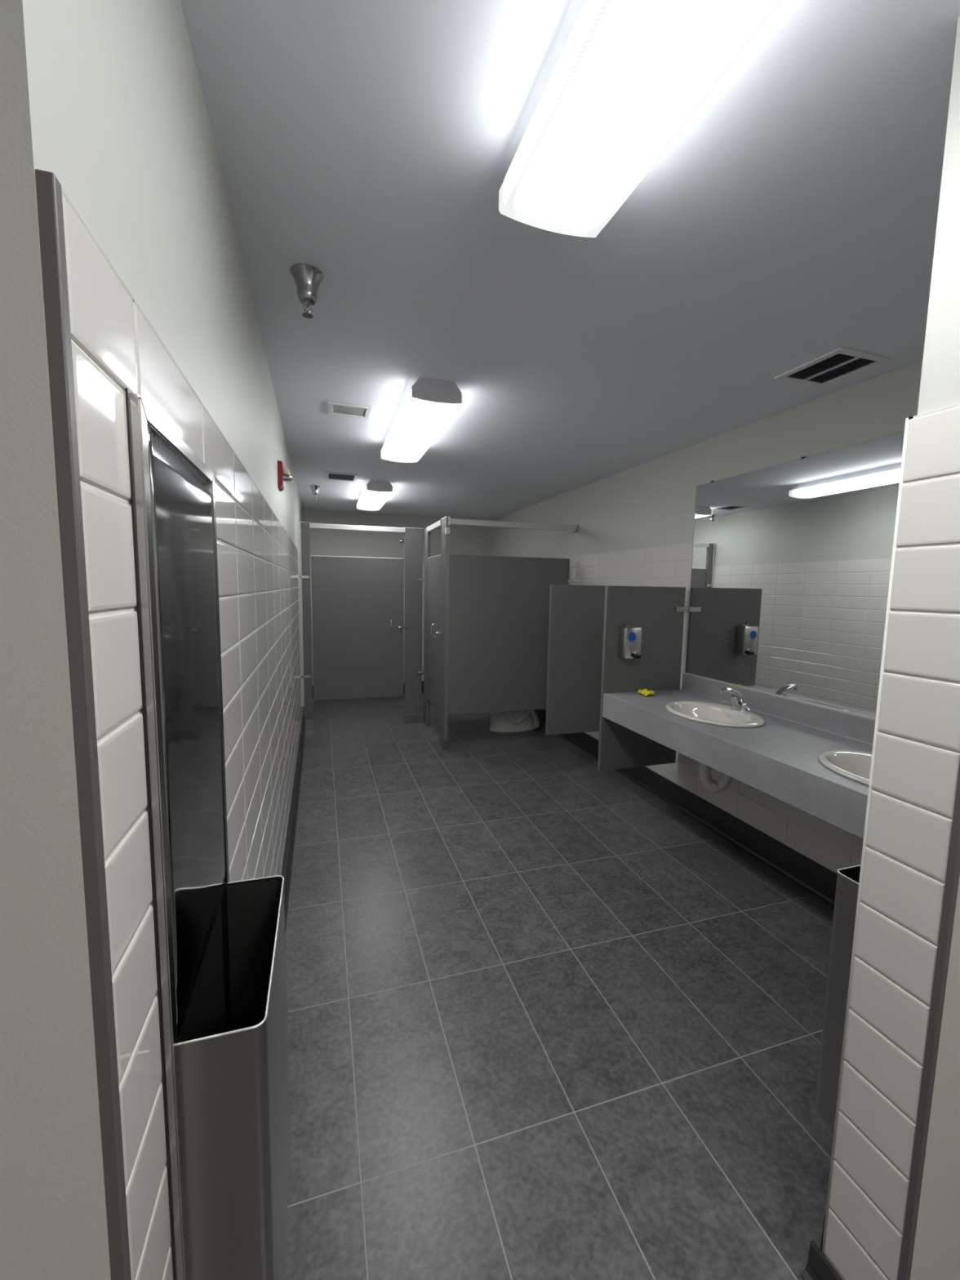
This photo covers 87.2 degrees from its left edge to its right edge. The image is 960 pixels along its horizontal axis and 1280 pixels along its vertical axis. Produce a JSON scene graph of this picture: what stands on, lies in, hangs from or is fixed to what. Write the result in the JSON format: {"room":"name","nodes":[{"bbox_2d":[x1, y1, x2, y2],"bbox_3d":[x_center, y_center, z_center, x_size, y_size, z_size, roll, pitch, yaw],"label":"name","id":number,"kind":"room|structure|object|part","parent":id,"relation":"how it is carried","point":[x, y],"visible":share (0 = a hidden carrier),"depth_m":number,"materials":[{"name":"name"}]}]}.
{"room":"public restroom","nodes":[
{"label":"public restroom","id":0,"kind":"room"},
{"bbox_2d":[0,0,303,1279],"bbox_3d":[-1.432,-0.126,3.620,0.160,2.500,6.710,-1,6,-17],"label":"wall","id":1,"kind":"structure","parent":0,"point":[104,97],"depth_m":0.50,"materials":[{"name":"white tile"}]},
{"bbox_2d":[35,168,131,1279],"bbox_3d":[-0.363,0.546,0.502,0.013,1.849,0.014,-1,6,-17],"label":"trim","id":2,"kind":"structure","parent":1,"relation":"attached to","point":[48,188],"depth_m":0.45,"materials":[{"name":"grey"}]},
{"bbox_2d":[124,387,290,1279],"bbox_3d":[-0.442,0.409,0.821,0.205,1.414,0.417,-1,6,-17],"label":"dispenser","id":3,"kind":"object","parent":1,"relation":"attached to","point":[220,944],"visible":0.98,"depth_m":0.70,"materials":[{"name":"silver metal"}]},
{"bbox_3d":[-0.452,0.406,0.817,0.012,1.400,0.410,-1,6,-17],"label":"frame","id":4,"kind":"part","parent":3,"relation":"part of","materials":[{"name":"silver metal"}]},
{"bbox_3d":[-0.441,0.118,0.789,0.006,0.771,0.360,-1,6,-17],"label":"door","id":5,"kind":"part","parent":3,"relation":"part of","materials":[{"name":"silver metal"}]},
{"bbox_2d":[277,460,292,491],"bbox_3d":[-1.067,-0.895,2.765,0.071,0.140,0.120,-1,6,-17],"label":"fire alarm","id":6,"kind":"object","parent":1,"relation":"attached to","point":[283,474],"visible":1,"depth_m":2.72,"materials":[{"name":"red plastic"}]},
{"bbox_2d":[280,706,306,935],"bbox_3d":[-1.342,1.043,3.706,0.028,0.160,6.545,-1,6,-17],"label":"baseboard","id":7,"kind":"structure","parent":1,"relation":"attached to","point":[286,868],"depth_m":3.06,"materials":[{"name":"grey"}]},
{"bbox_2d":[302,508,492,685],"bbox_3d":[-1.107,-0.490,7.147,2.788,2.500,0.160,-1,6,-17],"label":"wall","id":8,"kind":"structure","parent":0,"point":[464,540],"depth_m":6.90,"materials":[{"name":"grey paint"}]},
{"bbox_2d":[312,681,423,697],"bbox_3d":[-1.098,0.684,7.180,2.588,0.160,0.028,-1,6,-17],"label":"baseboard","id":9,"kind":"structure","parent":8,"relation":"attached to","point":[422,682],"depth_m":7.19,"materials":[{"name":"grey"}]},
{"bbox_2d":[283,693,834,1279],"bbox_3d":[-0.379,1.300,2.755,4.190,0.120,9.280,-1,6,-17],"label":"floor","id":10,"kind":"structure","parent":0,"point":[546,1020],"depth_m":1.77,"materials":[{"name":"tile"}]},
{"bbox_2d":[298,521,424,729],"bbox_3d":[-1.221,-0.134,5.398,1.349,2.153,0.090,-1,6,-17],"label":"stall","id":11,"kind":"object","parent":10,"relation":"on","point":[357,602],"visible":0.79,"depth_m":5.39,"materials":[{"name":"grey metal"}]},
{"bbox_3d":[-1.293,-0.118,5.396,0.950,1.510,0.026,-1,6,-17],"label":"door","id":12,"kind":"part","parent":11,"relation":"part of","materials":[{"name":"grey metal"}]},
{"bbox_2d":[422,515,578,750],"bbox_3d":[0.133,-0.101,5.304,1.365,2.153,1.058,-1,6,-17],"label":"stall","id":13,"kind":"object","parent":10,"relation":"on","point":[486,618],"visible":0.84,"depth_m":4.80,"materials":[{"name":"grey metal"}]},
{"bbox_3d":[-0.465,-0.094,5.010,0.050,0.138,0.012,-1,6,-17],"label":"pull handle","id":14,"kind":"part","parent":13,"relation":"part of","materials":[{"name":"silver metal"}]},
{"bbox_3d":[-0.458,-0.077,5.114,0.026,1.515,0.621,-1,6,-17],"label":"door","id":15,"kind":"part","parent":13,"relation":"part of","materials":[{"name":"grey metal"}]},
{"bbox_3d":[-0.273,-1.070,4.530,0.024,0.072,0.024,-1,6,-17],"label":"rail corner","id":16,"kind":"part","parent":13,"relation":"part of","materials":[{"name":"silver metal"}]},
{"bbox_3d":[0.283,-0.047,4.835,1.208,1.488,0.026,-1,6,-17],"label":"panel","id":17,"kind":"part","parent":13,"relation":"part of","materials":[{"name":"grey metal"}]},
{"bbox_2d":[488,709,539,732],"bbox_3d":[0.358,0.580,5.450,0.824,0.775,0.440,-1,6,-17],"label":"toilet","id":18,"kind":"object","parent":10,"relation":"on","point":[522,720],"visible":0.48,"depth_m":5.37,"materials":[{"name":"white ceramic"}]},
{"bbox_2d":[180,0,959,519],"bbox_3d":[-0.335,-1.305,2.482,4.190,0.120,9.280,-1,6,-17],"label":"ceiling","id":19,"kind":"structure","parent":0,"point":[790,222],"depth_m":1.40,"materials":[{"name":"white paint"}]},
{"bbox_2d":[289,263,323,318],"bbox_3d":[-0.546,-1.092,1.595,0.100,0.126,0.100,-1,6,-17],"label":"sprinkler","id":20,"kind":"object","parent":19,"relation":"attached to","point":[308,278],"visible":1,"depth_m":1.57,"materials":[{"name":"grey metal"}]},
{"bbox_2d":[309,484,319,498],"bbox_3d":[-1.640,-1.469,5.014,0.100,0.126,0.100,-1,6,-17],"label":"sprinkler","id":21,"kind":"object","parent":19,"relation":"attached to","point":[314,488],"visible":1,"depth_m":4.99,"materials":[{"name":"grey metal"}]},
{"bbox_2d":[325,471,357,481],"bbox_3d":[-1.253,-1.473,4.556,0.272,0.008,0.300,-1,6,-17],"label":"ceiling vent","id":22,"kind":"object","parent":19,"relation":"in","point":[329,475],"visible":1,"depth_m":4.55,"materials":[{"name":"white metal"}]},
{"bbox_2d":[328,401,371,419],"bbox_3d":[-0.731,-1.282,2.822,0.227,0.008,0.198,-1,6,-17],"label":"ceiling vent","id":23,"kind":"object","parent":19,"relation":"in","point":[339,409],"visible":1,"depth_m":2.82,"materials":[{"name":"white metal"}]},
{"bbox_2d":[356,480,394,511],"bbox_3d":[-1.116,-1.496,5.283,0.262,0.112,1.208,-1,6,-17],"label":"ceiling light","id":24,"kind":"object","parent":19,"relation":"attached to","point":[375,495],"visible":1,"depth_m":4.90,"materials":[{"name":"white plastic"}]},
{"bbox_2d":[380,377,464,462],"bbox_3d":[-0.383,-1.240,2.964,0.262,0.112,1.208,-1,6,-17],"label":"ceiling light","id":25,"kind":"object","parent":19,"relation":"attached to","point":[428,407],"visible":1,"depth_m":2.63,"materials":[{"name":"white plastic"}]},
{"bbox_2d":[498,0,783,237],"bbox_3d":[0.350,-0.985,0.646,0.262,0.112,1.208,-1,6,-17],"label":"ceiling light","id":26,"kind":"object","parent":19,"relation":"attached to","point":[628,77],"visible":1,"depth_m":0.90,"materials":[{"name":"white plastic"}]},
{"bbox_2d":[774,346,890,386],"bbox_3d":[1.520,-1.178,2.191,0.281,0.008,0.310,-1,6,-17],"label":"ceiling vent","id":27,"kind":"object","parent":19,"relation":"in","point":[837,364],"visible":1,"depth_m":2.17,"materials":[{"name":"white metal"}]},
{"bbox_2d":[491,359,923,874],"bbox_3d":[1.222,-0.156,4.340,0.160,2.500,6.930,-1,6,-17],"label":"wall","id":28,"kind":"structure","parent":0,"point":[636,524],"depth_m":3.42,"materials":[{"name":"grey paint"}]},
{"bbox_2d":[545,584,606,735],"bbox_3d":[0.856,0.166,4.193,0.631,1.234,0.045,-1,6,-17],"label":"screen","id":29,"kind":"object","parent":28,"relation":"attached to","point":[576,612],"visible":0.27,"depth_m":4.16,"materials":[{"name":"grey"}]},
{"bbox_2d":[597,585,688,770],"bbox_3d":[1.105,0.256,3.398,0.636,1.228,0.045,-1,6,-17],"label":"partition panel","id":30,"kind":"object","parent":28,"relation":"attached to","point":[659,611],"visible":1,"depth_m":3.37,"materials":[{"name":"grey"}]},
{"bbox_2d":[617,623,641,658],"bbox_3d":[0.976,0.009,3.256,0.120,0.220,0.116,-1,6,-17],"label":"soap dispenser","id":31,"kind":"object","parent":30,"relation":"attached to","point":[629,636],"visible":1,"depth_m":3.23,"materials":[{"name":"silver metal"}]},
{"bbox_3d":[0.972,-0.084,3.261,0.108,0.005,0.076,-1,6,-17],"label":"lid","id":32,"kind":"part","parent":31,"relation":"part of","materials":[{"name":"silver metal"}]},
{"bbox_2d":[534,709,837,907],"bbox_3d":[1.077,0.996,4.547,0.028,0.160,6.390,-1,6,-17],"label":"baseboard","id":33,"kind":"structure","parent":28,"relation":"attached to","point":[816,879],"depth_m":3.07,"materials":[{"name":"grey"}]},
{"bbox_2d":[602,673,875,839],"bbox_3d":[1.433,0.481,2.374,0.634,0.264,2.158,-1,6,-17],"label":"countertop","id":34,"kind":"structure","parent":28,"relation":"attached to","point":[778,757],"depth_m":2.37,"materials":[{"name":"laminate"}]},
{"bbox_2d":[636,688,654,696],"bbox_3d":[1.084,0.336,3.267,0.108,0.040,0.105,0,6,-8],"label":"crumpled paper","id":35,"kind":"object","parent":34,"relation":"on","point":[645,692],"visible":1,"depth_m":3.25,"materials":[{"name":"yellow paper"}]},
{"bbox_2d":[665,700,764,727],"bbox_3d":[1.286,0.483,2.801,0.440,0.180,0.560,-1,6,-17],"label":"sink","id":36,"kind":"object","parent":34,"relation":"in","point":[713,713],"visible":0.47,"depth_m":2.86,"materials":[{"name":"white ceramic"}]},
{"bbox_2d":[699,762,733,793],"bbox_3d":[1.430,0.711,2.818,0.397,0.272,0.119,0,6,-10],"label":"trap","id":37,"kind":"object","parent":36,"relation":"attached to","point":[719,785],"visible":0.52,"depth_m":2.79,"materials":[{"name":"white"}]},
{"bbox_2d":[719,688,751,711],"bbox_3d":[1.418,0.330,2.827,0.170,0.131,0.093,2,6,5],"label":"faucet","id":38,"kind":"object","parent":34,"relation":"on","point":[739,704],"visible":1,"depth_m":2.81,"materials":[{"name":"silver metal"}]},
{"bbox_3d":[1.412,0.317,2.823,0.169,0.104,0.044,-1,6,-17],"label":"spout","id":39,"kind":"part","parent":38,"relation":"part of","materials":[{"name":"silver metal"}]},
{"bbox_3d":[1.476,0.376,2.803,0.035,0.047,0.054,-1,6,-17],"label":"handle","id":40,"kind":"part","parent":38,"relation":"part of","materials":[{"name":"silver metal"}]},
{"bbox_2d":[817,749,871,785],"bbox_3d":[1.573,0.583,1.896,0.440,0.180,0.560,-1,6,-17],"label":"sink","id":41,"kind":"object","parent":34,"relation":"in","point":[855,765],"visible":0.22,"depth_m":2.08,"materials":[{"name":"white ceramic"}]},
{"bbox_2d":[681,673,875,743],"bbox_3d":[1.728,0.399,2.458,0.019,0.108,2.158,-1,6,-17],"label":"backsplash","id":42,"kind":"structure","parent":28,"relation":"attached to","point":[856,727],"depth_m":2.66,"materials":[{"name":"laminate"}]},
{"bbox_2d":[684,431,904,720],"bbox_3d":[1.750,-0.285,2.390,0.022,1.264,2.140,-1,6,-17],"label":"wall mirror","id":43,"kind":"object","parent":28,"relation":"attached to","point":[791,561],"visible":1,"depth_m":2.62,"materials":[{"name":"clear glass"}]},
{"bbox_2d":[824,16,959,1279],"bbox_3d":[1.450,0.184,1.126,1.368,2.500,0.153,-1,6,-17],"label":"wall","id":44,"kind":"structure","parent":0,"point":[917,758],"depth_m":0.94,"materials":[{"name":"white tile"}]},
{"bbox_2d":[800,1240,842,1279],"bbox_3d":[0.760,1.397,1.056,0.028,0.079,0.165,-1,6,-17],"label":"baseboard","id":45,"kind":"object","parent":44,"relation":"attached to","point":[818,1267],"visible":1,"depth_m":1.11,"materials":[{"name":"grey"}]},
{"bbox_2d":[820,1213,825,1251],"bbox_3d":[1.402,1.338,1.333,1.346,0.160,0.028,-1,6,-17],"label":"baseboard","id":46,"kind":"structure","parent":44,"relation":"attached to","point":[821,1245],"depth_m":1.12,"materials":[{"name":"grey"}]},
{"bbox_2d":[814,864,860,1129],"bbox_3d":[1.033,0.448,1.121,0.417,1.414,0.205,-1,6,-17],"label":"trash can","id":47,"kind":"object","parent":44,"relation":"attached to","point":[847,878],"visible":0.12,"depth_m":1.17,"materials":[{"name":"silver metal"}]},
{"bbox_2d":[822,417,908,1255],"bbox_3d":[0.773,0.511,1.025,0.007,1.849,0.007,-1,6,-17],"label":"trim","id":48,"kind":"structure","parent":44,"relation":"attached to","point":[888,610],"depth_m":1.01,"materials":[{"name":"white plastic"}]},
{"bbox_2d":[897,764,959,1279],"bbox_3d":[0.819,0.526,0.888,0.013,1.849,0.013,-1,6,-17],"label":"trim","id":49,"kind":"structure","parent":44,"relation":"attached to","point":[953,874],"depth_m":0.91,"materials":[{"name":"grey"}]}
]}

